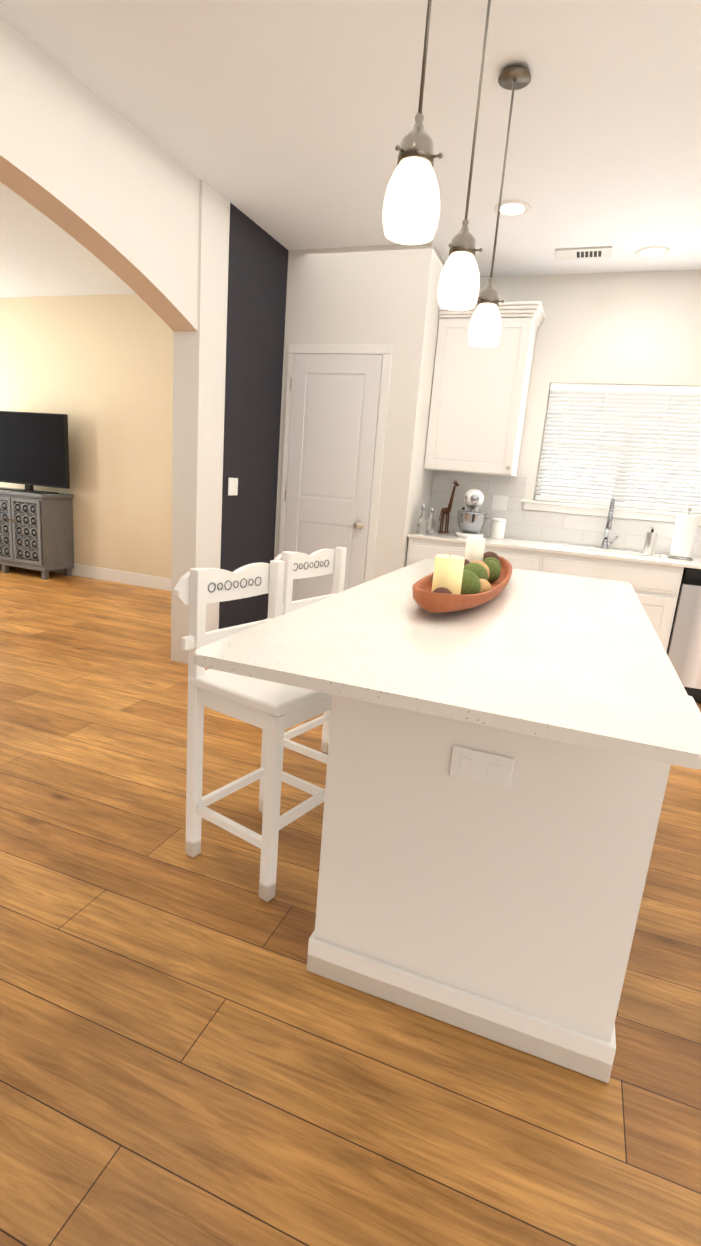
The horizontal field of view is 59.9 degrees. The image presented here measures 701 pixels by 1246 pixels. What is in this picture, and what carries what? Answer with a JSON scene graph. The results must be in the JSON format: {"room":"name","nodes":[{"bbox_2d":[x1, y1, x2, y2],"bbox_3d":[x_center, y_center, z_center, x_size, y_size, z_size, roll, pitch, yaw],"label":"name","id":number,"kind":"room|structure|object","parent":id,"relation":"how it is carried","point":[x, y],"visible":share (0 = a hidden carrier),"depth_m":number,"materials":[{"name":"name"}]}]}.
{"room":"kitchen","nodes":[
{"label":"kitchen","id":0,"kind":"room"},
{"bbox_2d":[0,294,173,578],"bbox_3d":[-2.739,-1.867,6.355,5.056,2.784,0.200,9,14,19],"label":"wall","id":1,"kind":"structure","parent":0,"point":[97,370],"depth_m":6.13,"materials":[{"name":"paint"}]},
{"bbox_2d":[49,564,267,618],"bbox_3d":[-4.059,0.211,2.967,5.056,0.130,7.733,9,14,19],"label":"baseboard","id":2,"kind":"structure","parent":1,"relation":"attached to","point":[137,579],"depth_m":6.39,"materials":[{"name":"white wood"}]},
{"bbox_2d":[0,17,229,663],"bbox_3d":[-1.668,-0.726,1.956,0.180,2.784,7.934,9,14,19],"label":"wall","id":3,"kind":"structure","parent":0,"point":[111,189],"depth_m":3.08,"materials":[{"name":"paint"}]},
{"bbox_2d":[219,203,288,628],"bbox_3d":[-0.679,-1.201,4.260,0.004,2.784,0.762,9,14,19],"label":"wall","id":4,"kind":"structure","parent":0,"point":[257,280],"depth_m":4.16,"materials":[{"name":"black paint"}]},
{"bbox_2d":[228,478,237,494],"bbox_3d":[-0.785,-0.913,4.072,0.010,0.115,0.115,9,14,19],"label":"light switch","id":5,"kind":"object","parent":4,"relation":"attached to","point":[232,486],"visible":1,"depth_m":4.07,"materials":[{"name":"white plastic"}]},
{"bbox_2d":[0,564,700,1245],"bbox_3d":[-1.260,0.758,2.145,11.580,0.120,8.400,9,14,19],"label":"floor","id":6,"kind":"structure","parent":0,"point":[194,1052],"depth_m":1.41,"materials":[{"name":"brown wood"}]},
{"bbox_2d":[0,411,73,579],"bbox_3d":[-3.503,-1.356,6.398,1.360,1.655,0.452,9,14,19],"label":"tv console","id":7,"kind":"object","parent":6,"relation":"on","point":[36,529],"visible":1,"depth_m":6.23,"materials":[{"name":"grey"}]},
{"bbox_2d":[0,411,69,493],"bbox_3d":[-3.325,-1.756,6.262,1.060,0.788,0.240,9,14,19],"label":"television","id":8,"kind":"object","parent":7,"relation":"on","point":[34,447],"depth_m":6.19,"materials":[{"name":"black plastic"}]},
{"bbox_2d":[174,560,331,901],"bbox_3d":[-0.264,0.311,1.996,0.401,0.969,0.470,13,16,33],"label":"counter stool","id":9,"kind":"object","parent":6,"relation":"on","point":[273,711],"visible":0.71,"depth_m":1.87,"materials":[{"name":"white paint"}]},
{"bbox_2d":[274,547,346,768],"bbox_3d":[-0.051,0.196,2.546,0.401,0.969,0.470,13,16,33],"label":"counter stool","id":10,"kind":"object","parent":6,"relation":"on","point":[320,562],"visible":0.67,"depth_m":2.56,"materials":[{"name":"white paint"}]},
{"bbox_2d":[194,558,700,1082],"bbox_3d":[0.468,0.378,2.107,1.010,0.900,2.040,9,14,19],"label":"kitchen island","id":11,"kind":"object","parent":6,"relation":"on","point":[506,758],"visible":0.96,"depth_m":1.38,"materials":[{"name":"wood"}]},
{"bbox_2d":[412,537,511,612],"bbox_3d":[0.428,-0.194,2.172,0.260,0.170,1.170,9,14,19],"label":"decorative bowl","id":12,"kind":"object","parent":11,"relation":"on","point":[476,576],"visible":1,"depth_m":1.83,"materials":[{"name":"brown wood"}]},
{"bbox_2d":[406,530,700,652],"bbox_3d":[2.139,-0.001,4.234,3.546,0.900,0.670,9,14,19],"label":"base cabinet","id":13,"kind":"object","parent":6,"relation":"on","point":[654,579],"visible":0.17,"depth_m":4.07,"materials":[{"name":"white wood"}]},
{"bbox_2d":[406,530,700,606],"bbox_3d":[2.170,-0.341,4.164,3.546,0.204,0.647,9,14,19],"label":"countertop","id":14,"kind":"structure","parent":13,"relation":"on","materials":[{"name":"stone"}]},
{"bbox_2d":[417,504,434,533],"bbox_3d":[0.565,-0.772,4.516,0.114,0.220,0.153,9,14,19],"label":"glass cruet","id":15,"kind":"object","parent":14,"relation":"on","point":[424,526],"visible":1,"depth_m":4.48,"materials":[{"name":"white"}]},
{"bbox_2d":[438,480,458,532],"bbox_3d":[0.762,-0.909,4.745,0.110,0.409,0.123,9,14,19],"label":"carving","id":16,"kind":"object","parent":14,"relation":"on","point":[446,511],"visible":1,"depth_m":4.74,"materials":[{"name":"brown wood"}]},
{"bbox_2d":[455,489,492,537],"bbox_3d":[0.939,-0.824,4.566,0.270,0.354,0.337,9,14,19],"label":"stand mixer","id":17,"kind":"object","parent":14,"relation":"on","point":[471,519],"visible":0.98,"depth_m":4.47,"materials":[{"name":"white plastic"}]},
{"bbox_2d":[490,518,505,538],"bbox_3d":[1.123,-0.720,4.628,0.106,0.152,0.106,9,14,19],"label":"canister","id":18,"kind":"object","parent":14,"relation":"on","point":[498,528],"visible":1,"depth_m":4.59,"materials":[{"name":"white ceramic"}]},
{"bbox_2d":[600,498,617,548],"bbox_3d":[1.886,-0.709,4.372,0.111,0.368,0.219,9,14,19],"label":"kitchen faucet","id":19,"kind":"object","parent":14,"relation":"on","point":[605,542],"visible":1,"depth_m":4.30,"materials":[{"name":"silver metal"}]},
{"bbox_2d":[643,527,657,554],"bbox_3d":[2.107,-0.576,4.270,0.070,0.190,0.085,9,14,19],"label":"soap dispenser","id":20,"kind":"object","parent":14,"relation":"on","point":[650,542],"visible":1,"depth_m":4.25,"materials":[{"name":"silver metal"}]},
{"bbox_2d":[667,508,699,559],"bbox_3d":[2.282,-0.612,4.148,0.160,0.344,0.160,9,14,19],"label":"paper towel holder","id":21,"kind":"object","parent":14,"relation":"on","point":[684,536],"visible":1,"depth_m":4.11,"materials":[{"name":"white paper"}]},
{"bbox_2d":[667,567,700,702],"bbox_3d":[2.486,0.058,4.131,0.621,0.862,0.623,9,14,19],"label":"dishwasher","id":22,"kind":"object","parent":6,"relation":"on","point":[684,650],"visible":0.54,"depth_m":3.92,"materials":[{"name":"silver plastic"}]},
{"bbox_2d":[0,0,700,297],"bbox_3d":[-1.038,-2.058,1.469,11.580,0.120,8.400,9,14,19],"label":"ceiling","id":23,"kind":"structure","parent":0,"point":[288,124],"depth_m":2.59,"materials":[{"name":"paint"}]},
{"bbox_2d":[382,0,442,244],"bbox_3d":[0.175,-1.380,1.336,0.135,0.946,0.135,9,14,19],"label":"pendant light","id":24,"kind":"object","parent":23,"relation":"hanging from","point":[411,210],"visible":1,"depth_m":1.38,"materials":[{"name":"white glass"}]},
{"bbox_2d":[437,0,490,310],"bbox_3d":[0.382,-1.492,1.870,0.135,0.946,0.135,9,14,19],"label":"pendant light","id":25,"kind":"object","parent":23,"relation":"hanging from","point":[458,284],"visible":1,"depth_m":1.91,"materials":[{"name":"white glass"}]},
{"bbox_2d":[468,65,530,347],"bbox_3d":[0.580,-1.599,2.382,0.135,0.946,0.135,9,14,19],"label":"pendant light","id":26,"kind":"object","parent":23,"relation":"hanging from","point":[485,328],"visible":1,"depth_m":2.42,"materials":[{"name":"white glass"}]},
{"bbox_2d":[494,200,530,216],"bbox_3d":[0.895,-2.293,3.362,0.197,0.007,0.209,9,14,19],"label":"recessed light","id":27,"kind":"object","parent":23,"relation":"in","point":[512,208],"depth_m":3.36,"materials":[{"name":"white"}]},
{"bbox_2d":[555,246,611,260],"bbox_3d":[1.498,-2.375,3.914,0.340,0.013,0.180,9,14,19],"label":"ceiling vent","id":28,"kind":"object","parent":23,"relation":"in","point":[585,253],"visible":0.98,"depth_m":3.90,"materials":[{"name":"white metal"}]},
{"bbox_2d":[635,246,669,258],"bbox_3d":[1.890,-2.321,3.807,0.197,0.007,0.210,9,14,19],"label":"recessed light","id":29,"kind":"object","parent":23,"relation":"in","point":[651,252],"depth_m":3.80,"materials":[{"name":"white"}]},
{"bbox_2d":[274,243,444,578],"bbox_3d":[0.065,-1.263,4.759,1.044,2.784,0.701,9,14,19],"label":"wall","id":30,"kind":"structure","parent":0,"point":[383,294],"depth_m":4.23,"materials":[{"name":"paint"}]},
{"bbox_2d":[278,344,392,600],"bbox_3d":[-0.176,-0.900,4.496,0.788,2.167,0.090,9,14,19],"label":"door","id":31,"kind":"structure","parent":30,"relation":"attached to","point":[336,405],"depth_m":4.44,"materials":[{"name":"painted wood"},{"name":"brushed nickel"}]},
{"bbox_2d":[438,270,700,557],"bbox_3d":[2.470,-0.982,4.380,6.224,2.784,0.200,9,14,19],"label":"wall","id":32,"kind":"structure","parent":0,"point":[630,328],"depth_m":4.30,"materials":[{"name":"paint"}]},
{"bbox_2d":[424,301,544,476],"bbox_3d":[0.974,-1.688,4.481,0.697,1.133,0.398,9,14,19],"label":"upper cabinet","id":33,"kind":"object","parent":32,"relation":"attached to","point":[479,396],"visible":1,"depth_m":4.36,"materials":[{"name":"painted wood"},{"name":"brushed nickel"}]},
{"bbox_2d":[478,495,507,510],"bbox_3d":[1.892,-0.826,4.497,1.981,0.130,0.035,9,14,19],"label":"outlet","id":34,"kind":"object","parent":32,"relation":"attached to","point":[499,502],"visible":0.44,"depth_m":4.77,"materials":[{"name":"white plastic"}]},
{"bbox_2d":[429,471,700,557],"bbox_3d":[2.309,-0.731,4.380,3.548,0.471,0.008,9,14,19],"label":"backsplash","id":35,"kind":"structure","parent":32,"relation":"attached to","point":[582,530],"depth_m":4.71,"materials":[{"name":"white tile"}]},
{"bbox_2d":[520,499,700,524],"bbox_3d":[1.974,-0.825,4.531,1.380,0.075,0.135,9,14,19],"label":"sill","id":36,"kind":"structure","parent":32,"relation":"attached to","point":[634,513],"depth_m":4.51,"materials":[{"name":"white wood"}]},
{"bbox_2d":[534,393,700,513],"bbox_3d":[2.049,-1.294,4.510,1.210,0.855,0.060,9,14,19],"label":"window","id":37,"kind":"structure","parent":32,"relation":"in","point":[620,468],"depth_m":4.54,"materials":[{"name":"white"}]},
{"bbox_2d":[535,383,700,513],"bbox_3d":[2.018,-1.278,4.431,1.198,0.851,0.063,9,14,19],"label":"window blind","id":38,"kind":"object","parent":37,"relation":"attached to","point":[573,397],"visible":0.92,"depth_m":4.43,"materials":[{"name":"white plastic"}]}
]}

